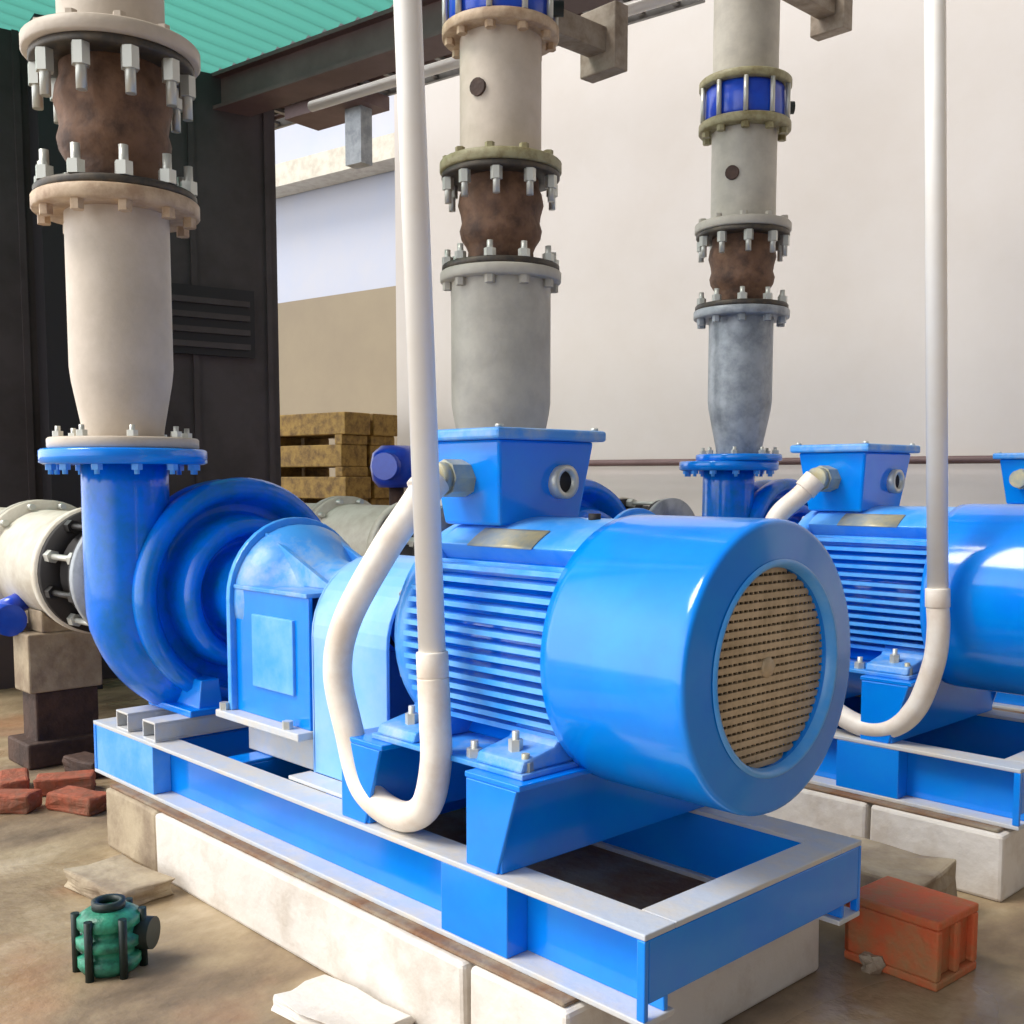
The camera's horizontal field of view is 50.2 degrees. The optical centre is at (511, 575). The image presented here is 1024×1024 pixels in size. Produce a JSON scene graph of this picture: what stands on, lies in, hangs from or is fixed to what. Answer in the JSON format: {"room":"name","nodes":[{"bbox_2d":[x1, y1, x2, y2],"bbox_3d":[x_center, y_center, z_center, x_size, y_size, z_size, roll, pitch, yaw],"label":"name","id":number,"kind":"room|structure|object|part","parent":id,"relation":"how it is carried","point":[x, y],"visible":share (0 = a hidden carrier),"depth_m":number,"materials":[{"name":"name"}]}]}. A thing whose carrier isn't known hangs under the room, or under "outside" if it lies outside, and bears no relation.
{"room":"mechanical room","nodes":[
{"label":"mechanical room","id":0,"kind":"room"},
{"bbox_2d":[0,28,280,689],"bbox_3d":[-3.349,-1.334,6.927,3.940,4.150,0.140,-3,6,-35],"label":"wall","id":1,"kind":"structure","parent":0,"point":[231,405],"depth_m":7.62,"materials":[{"name":"metal"}]},
{"bbox_2d":[27,13,102,688],"bbox_3d":[-2.838,-1.336,6.947,0.270,4.150,0.250,-3,6,-35],"label":"steel column","id":2,"kind":"structure","parent":1,"relation":"attached to","point":[58,407],"depth_m":6.80,"materials":[{"name":"black metal"}]},
{"bbox_2d":[171,283,254,357],"bbox_3d":[-2.149,-1.775,7.609,0.750,0.470,0.050,-3,6,-35],"label":"vent grille","id":3,"kind":"object","parent":1,"relation":"attached to","point":[210,321],"visible":0.64,"depth_m":7.64,"materials":[{"name":"black metal"}]},
{"bbox_2d":[211,0,619,116],"bbox_3d":[-1.807,-3.352,7.533,11.000,0.245,0.260,4,6,38],"label":"beam","id":4,"kind":"structure","parent":1,"relation":"attached to","point":[363,49],"depth_m":6.99,"materials":[{"name":"brown metal"}]},
{"bbox_2d":[308,0,680,111],"bbox_3d":[0.663,-3.115,6.000,5.200,0.070,0.070,4,6,38],"label":"conduit pipe","id":5,"kind":"object","parent":4,"relation":"attached to","point":[635,6],"visible":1,"depth_m":7.09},
{"bbox_2d":[0,0,392,72],"bbox_3d":[-4.134,-3.479,7.294,7.600,0.038,3.050,4,6,38],"label":"ceiling","id":6,"kind":"structure","parent":0,"point":[224,33],"depth_m":6.75,"materials":[{"name":"teal metal"}]},
{"bbox_2d":[275,95,395,302],"bbox_3d":[-2.150,-4.496,19.437,14.000,8.270,0.300,4,6,38],"label":"window","id":7,"kind":"structure","parent":0,"point":[339,238],"depth_m":19.94,"materials":[{"name":"white glass"}]},
{"bbox_2d":[275,133,394,197],"bbox_3d":[-2.441,-7.188,18.825,10.000,0.400,0.550,4,6,38],"label":"trim","id":8,"kind":"structure","parent":7,"relation":"attached to","point":[325,168],"depth_m":19.23,"materials":[{"name":"paint"}]},
{"bbox_2d":[278,286,396,476],"bbox_3d":[-3.069,-2.450,18.426,10.000,4.370,0.300,4,6,38],"label":"wall","id":9,"kind":"structure","parent":0,"point":[337,353],"depth_m":17.94,"materials":[{"name":"beige paint"}]},
{"bbox_2d":[0,678,1023,1023],"bbox_3d":[-0.777,0.511,9.654,20.000,0.001,29.000,-5,7,-43],"label":"floor","id":10,"kind":"structure","parent":0,"point":[205,966],"depth_m":3.05,"materials":[{"name":"beige concrete"}]},
{"bbox_2d":[0,768,29,788],"bbox_3d":[-2.166,0.900,4.759,0.128,0.077,0.251,-2,6,-26],"label":"brick","id":11,"kind":"object","parent":10,"relation":"on","point":[16,778],"visible":0.81,"depth_m":4.69,"materials":[{"name":"red brick"}]},
{"bbox_2d":[0,789,41,813],"bbox_3d":[-2.075,0.923,4.489,0.250,0.078,0.134,0,5,1],"label":"brick","id":12,"kind":"object","parent":10,"relation":"on","point":[14,801],"visible":1,"depth_m":4.43,"materials":[{"name":"red brick"}]},
{"bbox_2d":[8,608,101,769],"bbox_3d":[-2.186,0.520,5.316,0.440,0.736,0.280,-5,7,-43],"label":"support","id":13,"kind":"object","parent":10,"relation":"on","point":[58,668],"visible":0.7,"depth_m":5.21,"materials":[{"name":"beige concrete"}]},
{"bbox_2d":[0,500,90,635],"bbox_3d":[-2.675,-0.091,5.862,0.694,0.640,2.159,-5,7,-43],"label":"pipe","id":14,"kind":"object","parent":13,"relation":"on","point":[25,526],"visible":0.38,"depth_m":5.19,"materials":[{"name":"metal"}]},
{"bbox_2d":[33,769,95,796],"bbox_3d":[-1.942,0.900,4.753,0.247,0.078,0.129,-1,5,-16],"label":"brick","id":15,"kind":"object","parent":10,"relation":"on","point":[47,782],"visible":0.76,"depth_m":4.71,"materials":[{"name":"red brick"}]},
{"bbox_2d":[45,785,106,815],"bbox_3d":[-1.778,0.923,4.494,0.251,0.078,0.131,2,5,24],"label":"brick","id":16,"kind":"object","parent":10,"relation":"on","point":[69,799],"visible":0.88,"depth_m":4.45,"materials":[{"name":"red brick"}]},
{"bbox_2d":[62,751,105,778],"bbox_3d":[-1.954,0.874,5.055,0.253,0.078,0.131,4,6,35],"label":"brick","id":17,"kind":"object","parent":10,"relation":"on","point":[84,760],"visible":0.55,"depth_m":5.02,"materials":[{"name":"brown brick"}]},
{"bbox_2d":[70,893,160,982],"bbox_3d":[-1.105,0.992,3.029,0.198,0.195,0.199,1,5,16],"label":"fitting","id":18,"kind":"object","parent":10,"relation":"on","point":[110,937],"visible":1,"depth_m":2.98,"materials":[{"name":"green plastic"}]},
{"bbox_2d":[133,916,160,948],"bbox_3d":[-1.040,0.997,3.062,0.078,0.089,0.090,1,5,7],"label":"outlet","id":19,"kind":"object","parent":18,"relation":"attached to","point":[146,929],"depth_m":3.03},
{"bbox_2d":[63,854,174,905],"bbox_3d":[-1.295,1.008,3.605,0.357,0.064,0.215,4,7,41],"label":"concrete pad","id":20,"kind":"object","parent":10,"relation":"on","point":[118,874],"visible":0.86,"depth_m":3.56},
{"bbox_2d":[271,974,414,1023],"bbox_3d":[-0.430,1.096,2.750,0.357,0.037,0.188,4,7,41],"label":"stone slab","id":21,"kind":"object","parent":10,"relation":"on","point":[323,999],"visible":1,"depth_m":2.76,"materials":[{"name":"white stone"}]},
{"bbox_2d":[370,445,411,504],"bbox_3d":[-0.799,-0.088,7.428,0.413,1.580,0.371,-5,7,-43],"label":"valve","id":22,"kind":"object","parent":10,"relation":"on","point":[390,466],"visible":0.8,"depth_m":7.25,"materials":[{"name":"blue metal"}]},
{"bbox_3d":[-0.784,0.034,7.468,0.100,1.330,0.100,-5,7,-43],"label":"post","id":23,"kind":"part","parent":22,"relation":"part of","materials":[{"name":"brown metal"}]},
{"bbox_2d":[106,778,818,1023],"bbox_3d":[-0.328,0.929,3.523,1.015,0.234,2.364,-5,7,-43],"label":"concrete plinth","id":24,"kind":"object","parent":10,"relation":"on","point":[417,971],"visible":0.48,"depth_m":2.95,"materials":[{"name":"concrete"}]},
{"bbox_2d":[93,704,861,1023],"bbox_3d":[-0.355,0.601,3.490,0.860,0.426,2.730,-5,7,-43],"label":"base frame","id":25,"kind":"object","parent":10,"relation":"on","point":[766,878],"visible":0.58,"depth_m":2.75,"materials":[{"name":"blue paint"}]},
{"bbox_3d":[-1.591,0.653,4.192,0.014,0.172,0.022,-5,7,-43],"label":"corner post","id":26,"kind":"part","parent":25,"relation":"part of","materials":[{"name":"blue metal"}]},
{"bbox_2d":[37,447,361,769],"bbox_3d":[-1.112,0.046,4.097,1.125,1.027,1.780,-5,7,-43],"label":"pump","id":27,"kind":"object","parent":25,"relation":"on","point":[201,599],"visible":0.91,"depth_m":3.86,"materials":[{"name":"blue paint"}]},
{"bbox_2d":[37,511,89,631],"bbox_3d":[-1.781,-0.012,4.956,0.580,0.582,0.389,-5,7,-43],"label":"joint","id":28,"kind":"object","parent":27,"relation":"attached to","point":[55,557],"visible":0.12,"depth_m":4.90,"materials":[{"name":"black"}]},
{"bbox_3d":[-1.962,-0.078,4.778,0.058,0.058,0.350,-5,7,-43],"label":"tie rod","id":29,"kind":"part","parent":28,"relation":"part of","materials":[{"name":"silver metal"}]},
{"bbox_3d":[-1.962,0.084,4.792,0.058,0.058,0.350,-5,7,-43],"label":"tie rod","id":30,"kind":"part","parent":28,"relation":"part of","materials":[{"name":"grey metal"}]},
{"bbox_3d":[-1.893,-0.214,4.832,0.058,0.058,0.350,-5,7,-43],"label":"tie rod","id":31,"kind":"part","parent":28,"relation":"part of","materials":[{"name":"grey metal"}]},
{"bbox_3d":[-1.893,0.208,4.869,0.058,0.058,0.350,-5,7,-43],"label":"tie rod","id":32,"kind":"part","parent":28,"relation":"part of","materials":[{"name":"silver metal"}]},
{"bbox_2d":[29,181,199,448],"bbox_3d":[-1.406,-0.894,3.930,0.570,0.874,0.570,-5,7,-43],"label":"pipe","id":33,"kind":"object","parent":27,"relation":"on","point":[117,234],"visible":0.94,"depth_m":3.78,"materials":[{"name":"white metal"}]},
{"bbox_2d":[27,31,196,202],"bbox_3d":[-1.406,-1.568,3.871,0.560,0.480,0.553,-5,7,-43],"label":"expansion joint","id":34,"kind":"object","parent":33,"relation":"on","point":[116,98],"visible":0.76,"depth_m":3.71,"materials":[{"name":"brown rubber"}]},
{"bbox_2d":[19,0,200,78],"bbox_3d":[-1.406,-2.906,3.754,0.598,2.205,0.598,-5,7,-43],"label":"spool","id":35,"kind":"object","parent":34,"relation":"on","point":[144,19],"visible":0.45,"depth_m":3.66,"materials":[{"name":"beige paint"}]},
{"bbox_3d":[-1.023,0.058,4.154,0.860,0.860,0.620,-5,7,-43],"label":"casing","id":36,"kind":"part","parent":27,"relation":"part of","materials":[{"name":"blue paint"}]},
{"bbox_3d":[-0.776,0.261,3.558,0.016,0.420,0.450,-5,7,-43],"label":"plate","id":37,"kind":"part","parent":27,"relation":"part of","materials":[{"name":"blue paint"}]},
{"bbox_3d":[-0.602,0.035,3.703,0.510,0.015,0.450,-5,7,-43],"label":"plate","id":38,"kind":"part","parent":27,"relation":"part of","materials":[{"name":"blue paint"}]},
{"bbox_3d":[-0.764,0.117,3.884,0.540,0.650,0.025,-5,7,-43],"label":"bracket plate","id":39,"kind":"part","parent":27,"relation":"part of","materials":[{"name":"blue paint"}]},
{"bbox_2d":[289,555,414,797],"bbox_3d":[-0.303,0.280,3.407,0.660,0.681,0.420,-5,7,-43],"label":"guard","id":40,"kind":"object","parent":25,"relation":"on","point":[382,695],"visible":0.38,"depth_m":3.29,"materials":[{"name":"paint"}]},
{"bbox_2d":[372,424,849,815],"bbox_3d":[0.203,0.058,2.848,0.770,0.898,1.157,-5,7,-43],"label":"motor","id":41,"kind":"object","parent":25,"relation":"on","point":[700,660],"visible":0.95,"depth_m":2.52,"materials":[{"name":"blue paint"}]},
{"bbox_2d":[323,474,451,831],"bbox_3d":[-0.285,0.189,2.884,0.213,0.956,0.500,-5,7,-43],"label":"flexible hose","id":42,"kind":"object","parent":41,"relation":"attached to","point":[427,802],"visible":0.85,"depth_m":2.88,"materials":[{"name":"white plastic"}]},
{"bbox_2d":[393,0,448,679],"bbox_3d":[-0.257,-1.650,2.596,0.080,3.808,0.262,-5,7,-43],"label":"conduit","id":43,"kind":"object","parent":42,"relation":"attached to","point":[432,658],"visible":1,"depth_m":2.63,"materials":[{"name":"white plastic"}]},
{"bbox_2d":[389,615,395,651],"bbox_3d":[-0.307,0.124,3.397,0.238,0.238,0.330,-5,7,-43],"label":"coupling","id":44,"kind":"object","parent":41,"relation":"attached to","point":[392,639],"visible":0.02,"depth_m":3.31,"materials":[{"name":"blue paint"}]},
{"bbox_3d":[0.103,0.424,2.986,0.770,0.014,0.585,-5,7,-43],"label":"foot plate","id":45,"kind":"part","parent":41,"relation":"part of","materials":[{"name":"blue paint"}]},
{"bbox_3d":[0.000,-0.385,3.025,0.410,0.030,0.335,-5,7,-43],"label":"lid","id":46,"kind":"part","parent":41,"relation":"part of","materials":[{"name":"blue paint"}]},
{"bbox_2d":[718,567,821,767],"bbox_3d":[0.573,0.206,2.467,0.458,0.458,0.010,-5,7,-43],"label":"grille","id":47,"kind":"object","parent":41,"relation":"attached to","point":[760,669],"depth_m":2.48,"materials":[{"name":"beige metal"}]},
{"bbox_3d":[0.266,0.825,2.229,0.014,0.172,0.022,-5,7,-43],"label":"corner post","id":48,"kind":"part","parent":25,"relation":"part of","materials":[{"name":"blue metal"}]},
{"bbox_3d":[0.577,0.782,2.513,0.832,0.136,0.012,-5,7,-43],"label":"plate","id":49,"kind":"part","parent":25,"relation":"part of","materials":[{"name":"blue paint"}]},
{"bbox_3d":[0.882,0.774,2.807,0.014,0.172,0.022,-5,7,-43],"label":"corner post","id":50,"kind":"part","parent":25,"relation":"part of","materials":[{"name":"blue metal"}]},
{"bbox_2d":[859,951,885,974],"bbox_3d":[0.999,1.066,3.025,0.072,0.048,0.073,3,6,29],"label":"stone","id":51,"kind":"object","parent":10,"relation":"on","point":[872,964],"visible":0.93,"depth_m":3.01,"materials":[{"name":"grey stone"}]},
{"bbox_2d":[764,783,1023,901],"bbox_3d":[1.068,0.824,4.735,1.015,0.234,2.502,-5,7,-43],"label":"concrete plinth","id":52,"kind":"object","parent":10,"relation":"on","point":[989,858],"visible":0.13,"depth_m":3.67,"materials":[{"name":"concrete"}]},
{"bbox_2d":[844,835,956,905],"bbox_3d":[1.160,0.966,3.415,0.357,0.181,0.319,4,7,41],"label":"lump","id":53,"kind":"object","parent":10,"relation":"on","point":[879,860],"visible":0.22,"depth_m":3.37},
{"bbox_2d":[844,876,978,991],"bbox_3d":[1.114,0.992,3.057,0.220,0.190,0.280,-4,7,-40],"label":"block","id":54,"kind":"object","parent":10,"relation":"on","point":[925,937],"visible":0.91,"depth_m":2.98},
{"bbox_2d":[809,672,1023,830],"bbox_3d":[0.992,0.491,4.753,0.860,0.426,2.730,-5,7,-43],"label":"base frame","id":55,"kind":"object","parent":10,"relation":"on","point":[964,759],"visible":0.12,"depth_m":3.83,"materials":[{"name":"blue paint"}]},
{"bbox_2d":[441,479,654,531],"bbox_3d":[0.235,-0.064,5.361,1.125,1.027,1.780,-5,7,-43],"label":"pump","id":56,"kind":"object","parent":55,"relation":"on","point":[597,498],"visible":0.04,"depth_m":5.46,"materials":[{"name":"blue paint"}]},
{"bbox_2d":[378,506,440,555],"bbox_3d":[-0.435,-0.122,6.220,0.580,0.582,0.389,-5,7,-43],"label":"joint","id":57,"kind":"object","parent":56,"relation":"attached to","point":[408,550],"visible":0.02,"depth_m":6.08,"materials":[{"name":"black"}]},
{"bbox_3d":[-0.616,-0.188,6.042,0.058,0.058,0.350,-5,7,-43],"label":"tie rod","id":58,"kind":"part","parent":57,"relation":"part of","materials":[{"name":"silver metal"}]},
{"bbox_2d":[440,261,560,428],"bbox_3d":[-0.053,-0.996,5.187,0.570,0.859,0.570,-5,7,-43],"label":"pipe","id":59,"kind":"object","parent":56,"relation":"on","point":[501,310],"visible":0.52,"depth_m":4.98,"materials":[{"name":"grey metal"}]},
{"bbox_2d":[441,158,559,270],"bbox_3d":[-0.053,-1.648,5.130,0.553,0.450,0.553,-5,7,-43],"label":"expansion joint","id":60,"kind":"object","parent":59,"relation":"on","point":[500,204],"visible":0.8,"depth_m":4.96,"materials":[{"name":"brown rubber"}]},
{"bbox_2d":[440,5,561,175],"bbox_3d":[-0.053,-2.196,5.082,0.570,0.650,0.570,-5,7,-43],"label":"spool","id":61,"kind":"object","parent":60,"relation":"on","point":[500,49],"visible":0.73,"depth_m":4.91,"materials":[{"name":"beige paint"}]},
{"bbox_2d":[442,0,563,26],"bbox_3d":[-0.053,-2.615,5.045,0.541,0.190,0.516,-5,7,-43],"label":"valve","id":62,"kind":"object","parent":61,"relation":"on","point":[554,9],"visible":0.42,"depth_m":4.89,"materials":[{"name":"blue metal"}]},
{"bbox_3d":[0.093,-2.615,5.045,0.291,0.070,0.070,0,5,0],"label":"stem","id":63,"kind":"part","parent":62,"relation":"part of","materials":[{"name":"black metal"}]},
{"bbox_2d":[557,0,627,82],"bbox_3d":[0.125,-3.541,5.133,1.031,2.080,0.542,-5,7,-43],"label":"bracket","id":64,"kind":"object","parent":62,"relation":"on","point":[599,35],"visible":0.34,"depth_m":5.43,"materials":[{"name":"beige paint"}]},
{"bbox_3d":[0.250,-2.664,5.327,0.489,0.120,0.120,-5,7,-43],"label":"support arm","id":65,"kind":"part","parent":64,"relation":"part of"},
{"bbox_3d":[0.464,-2.692,5.527,0.100,0.320,0.240,-5,7,-43],"label":"arm plate","id":66,"kind":"part","parent":64,"relation":"part of","materials":[{"name":"beige concrete"}]},
{"bbox_3d":[0.323,-0.052,5.418,0.860,0.860,0.620,-5,7,-43],"label":"casing","id":67,"kind":"part","parent":56,"relation":"part of","materials":[{"name":"blue paint"}]},
{"bbox_3d":[0.582,0.006,5.148,0.540,0.650,0.025,-5,7,-43],"label":"bracket plate","id":68,"kind":"part","parent":56,"relation":"part of","materials":[{"name":"blue paint"}]},
{"bbox_2d":[790,441,1023,695],"bbox_3d":[1.550,-0.052,4.112,0.770,0.898,1.157,-5,7,-43],"label":"motor","id":69,"kind":"object","parent":55,"relation":"on","point":[877,546],"visible":0.61,"depth_m":3.90,"materials":[{"name":"blue metal"}]},
{"bbox_3d":[1.347,-0.496,4.289,0.410,0.030,0.335,-5,7,-43],"label":"lid","id":70,"kind":"part","parent":69,"relation":"part of","materials":[{"name":"blue paint"}]},
{"bbox_2d":[765,471,949,736],"bbox_3d":[1.244,0.096,3.958,0.204,0.948,0.770,-4,7,-41],"label":"flexible hose","id":71,"kind":"object","parent":69,"relation":"attached to","point":[927,683],"visible":0.66,"depth_m":3.73,"materials":[{"name":"white plastic"}]},
{"bbox_2d":[924,0,950,607],"bbox_3d":[1.371,-1.913,3.539,0.080,4.048,0.234,-5,7,-43],"label":"conduit","id":72,"kind":"object","parent":71,"relation":"attached to","point":[937,592],"visible":1,"depth_m":3.58,"materials":[{"name":"white plastic"}]},
{"bbox_3d":[1.450,0.314,4.250,0.770,0.014,0.585,-5,7,-43],"label":"foot plate","id":73,"kind":"part","parent":69,"relation":"part of","materials":[{"name":"blue paint"}]},
{"bbox_3d":[1.613,0.714,3.493,0.014,0.172,0.022,-5,7,-43],"label":"corner post","id":74,"kind":"part","parent":55,"relation":"part of","materials":[{"name":"blue metal"}]},
{"bbox_3d":[1.924,0.671,3.776,0.832,0.136,0.012,-5,7,-43],"label":"plate","id":75,"kind":"part","parent":55,"relation":"part of","materials":[{"name":"blue paint"}]},
{"bbox_2d":[992,708,1023,713],"bbox_3d":[2.364,0.708,6.051,1.014,0.234,2.361,-5,7,-43],"label":"concrete plinth","id":76,"kind":"object","parent":10,"relation":"on","point":[992,708],"visible":0.02,"depth_m":5.32,"materials":[{"name":"concrete"}]},
{"bbox_2d":[992,692,1023,711],"bbox_3d":[2.338,0.380,6.017,0.860,0.426,2.730,-5,7,-43],"label":"base frame","id":77,"kind":"object","parent":10,"relation":"on","point":[1013,702],"visible":0.02,"depth_m":5.37,"materials":[{"name":"blue paint"}]},
{"bbox_2d":[649,461,809,523],"bbox_3d":[1.581,-0.175,6.625,1.125,1.027,1.780,-5,7,-43],"label":"pump","id":78,"kind":"object","parent":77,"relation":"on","point":[729,488],"visible":0.28,"depth_m":6.40,"materials":[{"name":"blue paint"}]},
{"bbox_2d":[620,499,661,509],"bbox_3d":[0.911,-0.233,7.484,0.580,0.582,0.389,-5,7,-43],"label":"joint","id":79,"kind":"object","parent":78,"relation":"attached to","point":[628,503],"visible":0.05,"depth_m":7.52,"materials":[{"name":"silver metal"}]},
{"bbox_3d":[0.912,-0.494,7.460,0.058,0.058,0.350,-5,7,-43],"label":"tie rod","id":80,"kind":"part","parent":79,"relation":"part of","materials":[{"name":"silver metal"}]},
{"bbox_2d":[693,304,789,460],"bbox_3d":[1.335,-1.108,6.407,0.550,0.869,0.550,-5,7,-43],"label":"pipe","id":81,"kind":"object","parent":78,"relation":"on","point":[740,347],"visible":0.94,"depth_m":6.25,"materials":[{"name":"grey metal"}]},
{"bbox_2d":[695,223,789,310],"bbox_3d":[1.335,-1.760,6.350,0.534,0.440,0.534,-5,7,-43],"label":"expansion joint","id":82,"kind":"object","parent":81,"relation":"on","point":[742,256],"visible":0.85,"depth_m":6.19,"materials":[{"name":"brown rubber"}]},
{"bbox_2d":[695,110,791,235],"bbox_3d":[1.335,-2.283,6.304,0.550,0.610,0.550,-5,7,-43],"label":"spool","id":83,"kind":"object","parent":82,"relation":"on","point":[744,142],"visible":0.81,"depth_m":6.14,"materials":[{"name":"grey paint"}]},
{"bbox_2d":[700,74,794,122],"bbox_3d":[1.335,-2.682,6.269,0.523,0.190,0.499,-5,7,-43],"label":"valve","id":84,"kind":"object","parent":83,"relation":"on","point":[746,92],"visible":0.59,"depth_m":6.08,"materials":[{"name":"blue metal"}]},
{"bbox_2d":[699,0,852,95],"bbox_3d":[1.586,-3.743,6.413,1.211,1.900,0.522,-5,7,-43],"label":"pipe","id":85,"kind":"object","parent":84,"relation":"on","point":[746,33],"visible":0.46,"depth_m":6.10,"materials":[{"name":"white metal"}]},
{"bbox_3d":[1.705,-3.504,6.547,0.684,0.120,0.120,-5,7,-43],"label":"support arm","id":86,"kind":"part","parent":85,"relation":"part of"},
{"bbox_3d":[1.990,-3.537,6.814,0.100,0.320,0.240,-5,7,-43],"label":"arm plate","id":87,"kind":"part","parent":85,"relation":"part of","materials":[{"name":"grey metal"}]},
{"bbox_3d":[1.475,-2.682,6.269,0.281,0.070,0.070,0,5,0],"label":"stem","id":88,"kind":"part","parent":84,"relation":"part of","materials":[{"name":"black metal"}]},
{"bbox_3d":[1.670,-0.163,6.682,0.860,0.860,0.620,-5,7,-43],"label":"casing","id":89,"kind":"part","parent":78,"relation":"part of","materials":[{"name":"blue paint"}]},
{"bbox_2d":[993,452,1023,503],"bbox_3d":[2.896,-0.163,5.375,0.770,0.898,1.157,-5,7,-43],"label":"motor","id":90,"kind":"object","parent":77,"relation":"on","point":[1012,464],"visible":0.12,"depth_m":5.50,"materials":[{"name":"blue metal"}]},
{"bbox_3d":[2.693,-0.606,5.553,0.410,0.030,0.335,-5,7,-43],"label":"lid","id":91,"kind":"part","parent":90,"relation":"part of","materials":[{"name":"blue paint"}]},
{"bbox_3d":[-1.854,0.333,10.420,0.493,0.220,1.192,-5,7,-43],"label":"pallet","id":92,"kind":"object","parent":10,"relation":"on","visible":0},
{"bbox_3d":[-1.870,0.078,10.410,0.487,0.290,1.153,-5,7,-43],"label":"pallet","id":93,"kind":"object","parent":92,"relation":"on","visible":0},
{"bbox_3d":[-1.854,-0.210,10.372,0.493,0.290,1.192,-5,7,-43],"label":"pallet","id":94,"kind":"object","parent":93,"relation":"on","visible":0},
{"bbox_3d":[-1.870,-0.500,10.359,0.487,0.290,1.153,-5,7,-43],"label":"pallet","id":95,"kind":"object","parent":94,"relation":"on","visible":0},
{"bbox_2d":[281,477,370,501],"bbox_3d":[-1.854,-0.788,10.322,1.160,0.290,0.320,4,6,38],"label":"pallet","id":96,"kind":"object","parent":95,"relation":"on","point":[302,487],"visible":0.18,"depth_m":10.03,"materials":[{"name":"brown wood"}]},
{"bbox_2d":[281,444,367,476],"bbox_3d":[-1.870,-1.077,10.309,1.120,0.290,0.320,4,6,38],"label":"pallet","id":97,"kind":"object","parent":96,"relation":"on","point":[347,460],"visible":0.76,"depth_m":10.03,"materials":[{"name":"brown wood"}]},
{"bbox_2d":[280,412,369,445],"bbox_3d":[-1.854,-1.365,10.271,1.160,0.290,0.320,4,6,38],"label":"pallet","id":98,"kind":"object","parent":97,"relation":"on","point":[349,428],"visible":0.71,"depth_m":9.99,"materials":[{"name":"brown wood"}]},
{"bbox_3d":[-1.618,0.309,10.691,0.487,0.220,1.153,-5,7,-43],"label":"pallet","id":99,"kind":"object","parent":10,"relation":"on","visible":0},
{"bbox_3d":[-1.634,0.054,10.681,0.481,0.290,1.114,-5,7,-43],"label":"pallet","id":100,"kind":"object","parent":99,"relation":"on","visible":0},
{"bbox_3d":[-1.618,-0.234,10.643,0.487,0.290,1.153,-5,7,-43],"label":"pallet","id":101,"kind":"object","parent":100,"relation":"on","visible":0},
{"bbox_3d":[-1.634,-0.523,10.630,0.481,0.290,1.114,-5,7,-43],"label":"pallet","id":102,"kind":"object","parent":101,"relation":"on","visible":0},
{"bbox_2d":[302,477,388,504],"bbox_3d":[-1.618,-0.811,10.593,1.120,0.290,0.320,4,6,38],"label":"pallet","id":103,"kind":"object","parent":102,"relation":"on","point":[379,495],"visible":0.14,"depth_m":10.22,"materials":[{"name":"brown wood"}]},
{"bbox_2d":[302,445,379,476],"bbox_3d":[-1.634,-1.101,10.580,1.080,0.290,0.320,4,6,38],"label":"pallet","id":104,"kind":"object","parent":103,"relation":"on","point":[315,471],"visible":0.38,"depth_m":10.70,"materials":[{"name":"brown wood"}]},
{"bbox_2d":[301,414,396,445],"bbox_3d":[-1.618,-1.389,10.542,1.120,0.290,0.320,4,6,38],"label":"pallet","id":105,"kind":"object","parent":104,"relation":"on","point":[383,427],"visible":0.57,"depth_m":10.22,"materials":[{"name":"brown wood"}]},
{"bbox_2d":[394,0,1023,515],"bbox_3d":[3.829,-2.422,7.206,12.420,6.270,0.250,4,6,38],"label":"wall","id":106,"kind":"structure","parent":0,"point":[629,354],"depth_m":8.29,"materials":[{"name":"white paint"}]},
{"bbox_2d":[589,455,1000,465],"bbox_3d":[3.240,-0.801,7.553,11.600,0.075,0.148,4,6,38],"label":"pipe","id":107,"kind":"object","parent":106,"relation":"attached to","point":[983,459],"visible":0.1,"depth_m":8.37,"materials":[{"name":"metal"}]},
{"bbox_3d":[-2.459,-3.928,9.095,1.438,0.200,7.934,-5,7,-43],"label":"trim","id":108,"kind":"structure","parent":0,"visible":0},
{"bbox_2d":[274,0,704,129],"bbox_3d":[-1.402,-3.723,8.425,6.200,0.110,0.450,4,6,38],"label":"cable tray","id":109,"kind":"object","parent":108,"relation":"hanging from","point":[279,123],"visible":0.11,"depth_m":7.66,"materials":[{"name":"grey metal"}]},
{"bbox_2d":[285,84,389,168],"bbox_3d":[-1.362,-3.414,8.504,0.800,0.520,0.350,4,6,38],"label":"bracket","id":110,"kind":"object","parent":109,"relation":"hanging from","point":[356,114],"visible":0.89,"depth_m":8.34,"materials":[{"name":"grey metal"}]},
{"bbox_3d":[-1.362,-3.623,8.485,0.800,0.100,0.350,4,6,38],"label":"plate","id":111,"kind":"part","parent":110,"relation":"part of","materials":[{"name":"metal"}]},
{"bbox_2d":[274,0,632,119],"bbox_3d":[-1.401,-3.731,8.426,6.202,0.040,0.366,4,6,38],"label":"cable bundle","id":112,"kind":"object","parent":109,"relation":"on","point":[276,115],"visible":0.04,"depth_m":8.13,"materials":[{"name":"black"}]},
{"bbox_3d":[-0.839,0.410,6.580,0.440,0.736,0.280,-5,7,-43],"label":"support","id":113,"kind":"object","parent":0,"visible":0},
{"bbox_2d":[305,496,397,555],"bbox_3d":[-1.241,-0.197,7.072,0.640,0.640,1.959,-5,7,-43],"label":"pipe","id":114,"kind":"object","parent":113,"relation":"on","point":[357,521],"visible":0.21,"depth_m":6.47,"materials":[{"name":"metal"}]},
{"bbox_3d":[0.507,0.299,7.844,0.440,0.736,0.280,-5,7,-43],"label":"support","id":115,"kind":"object","parent":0,"visible":0},
{"bbox_2d":[440,497,629,505],"bbox_3d":[0.003,-0.317,8.444,0.640,0.640,2.259,-5,7,-43],"label":"pipe","id":116,"kind":"object","parent":115,"relation":"on","point":[618,497],"visible":0.02,"depth_m":7.62,"materials":[{"name":"metal"}]}
]}

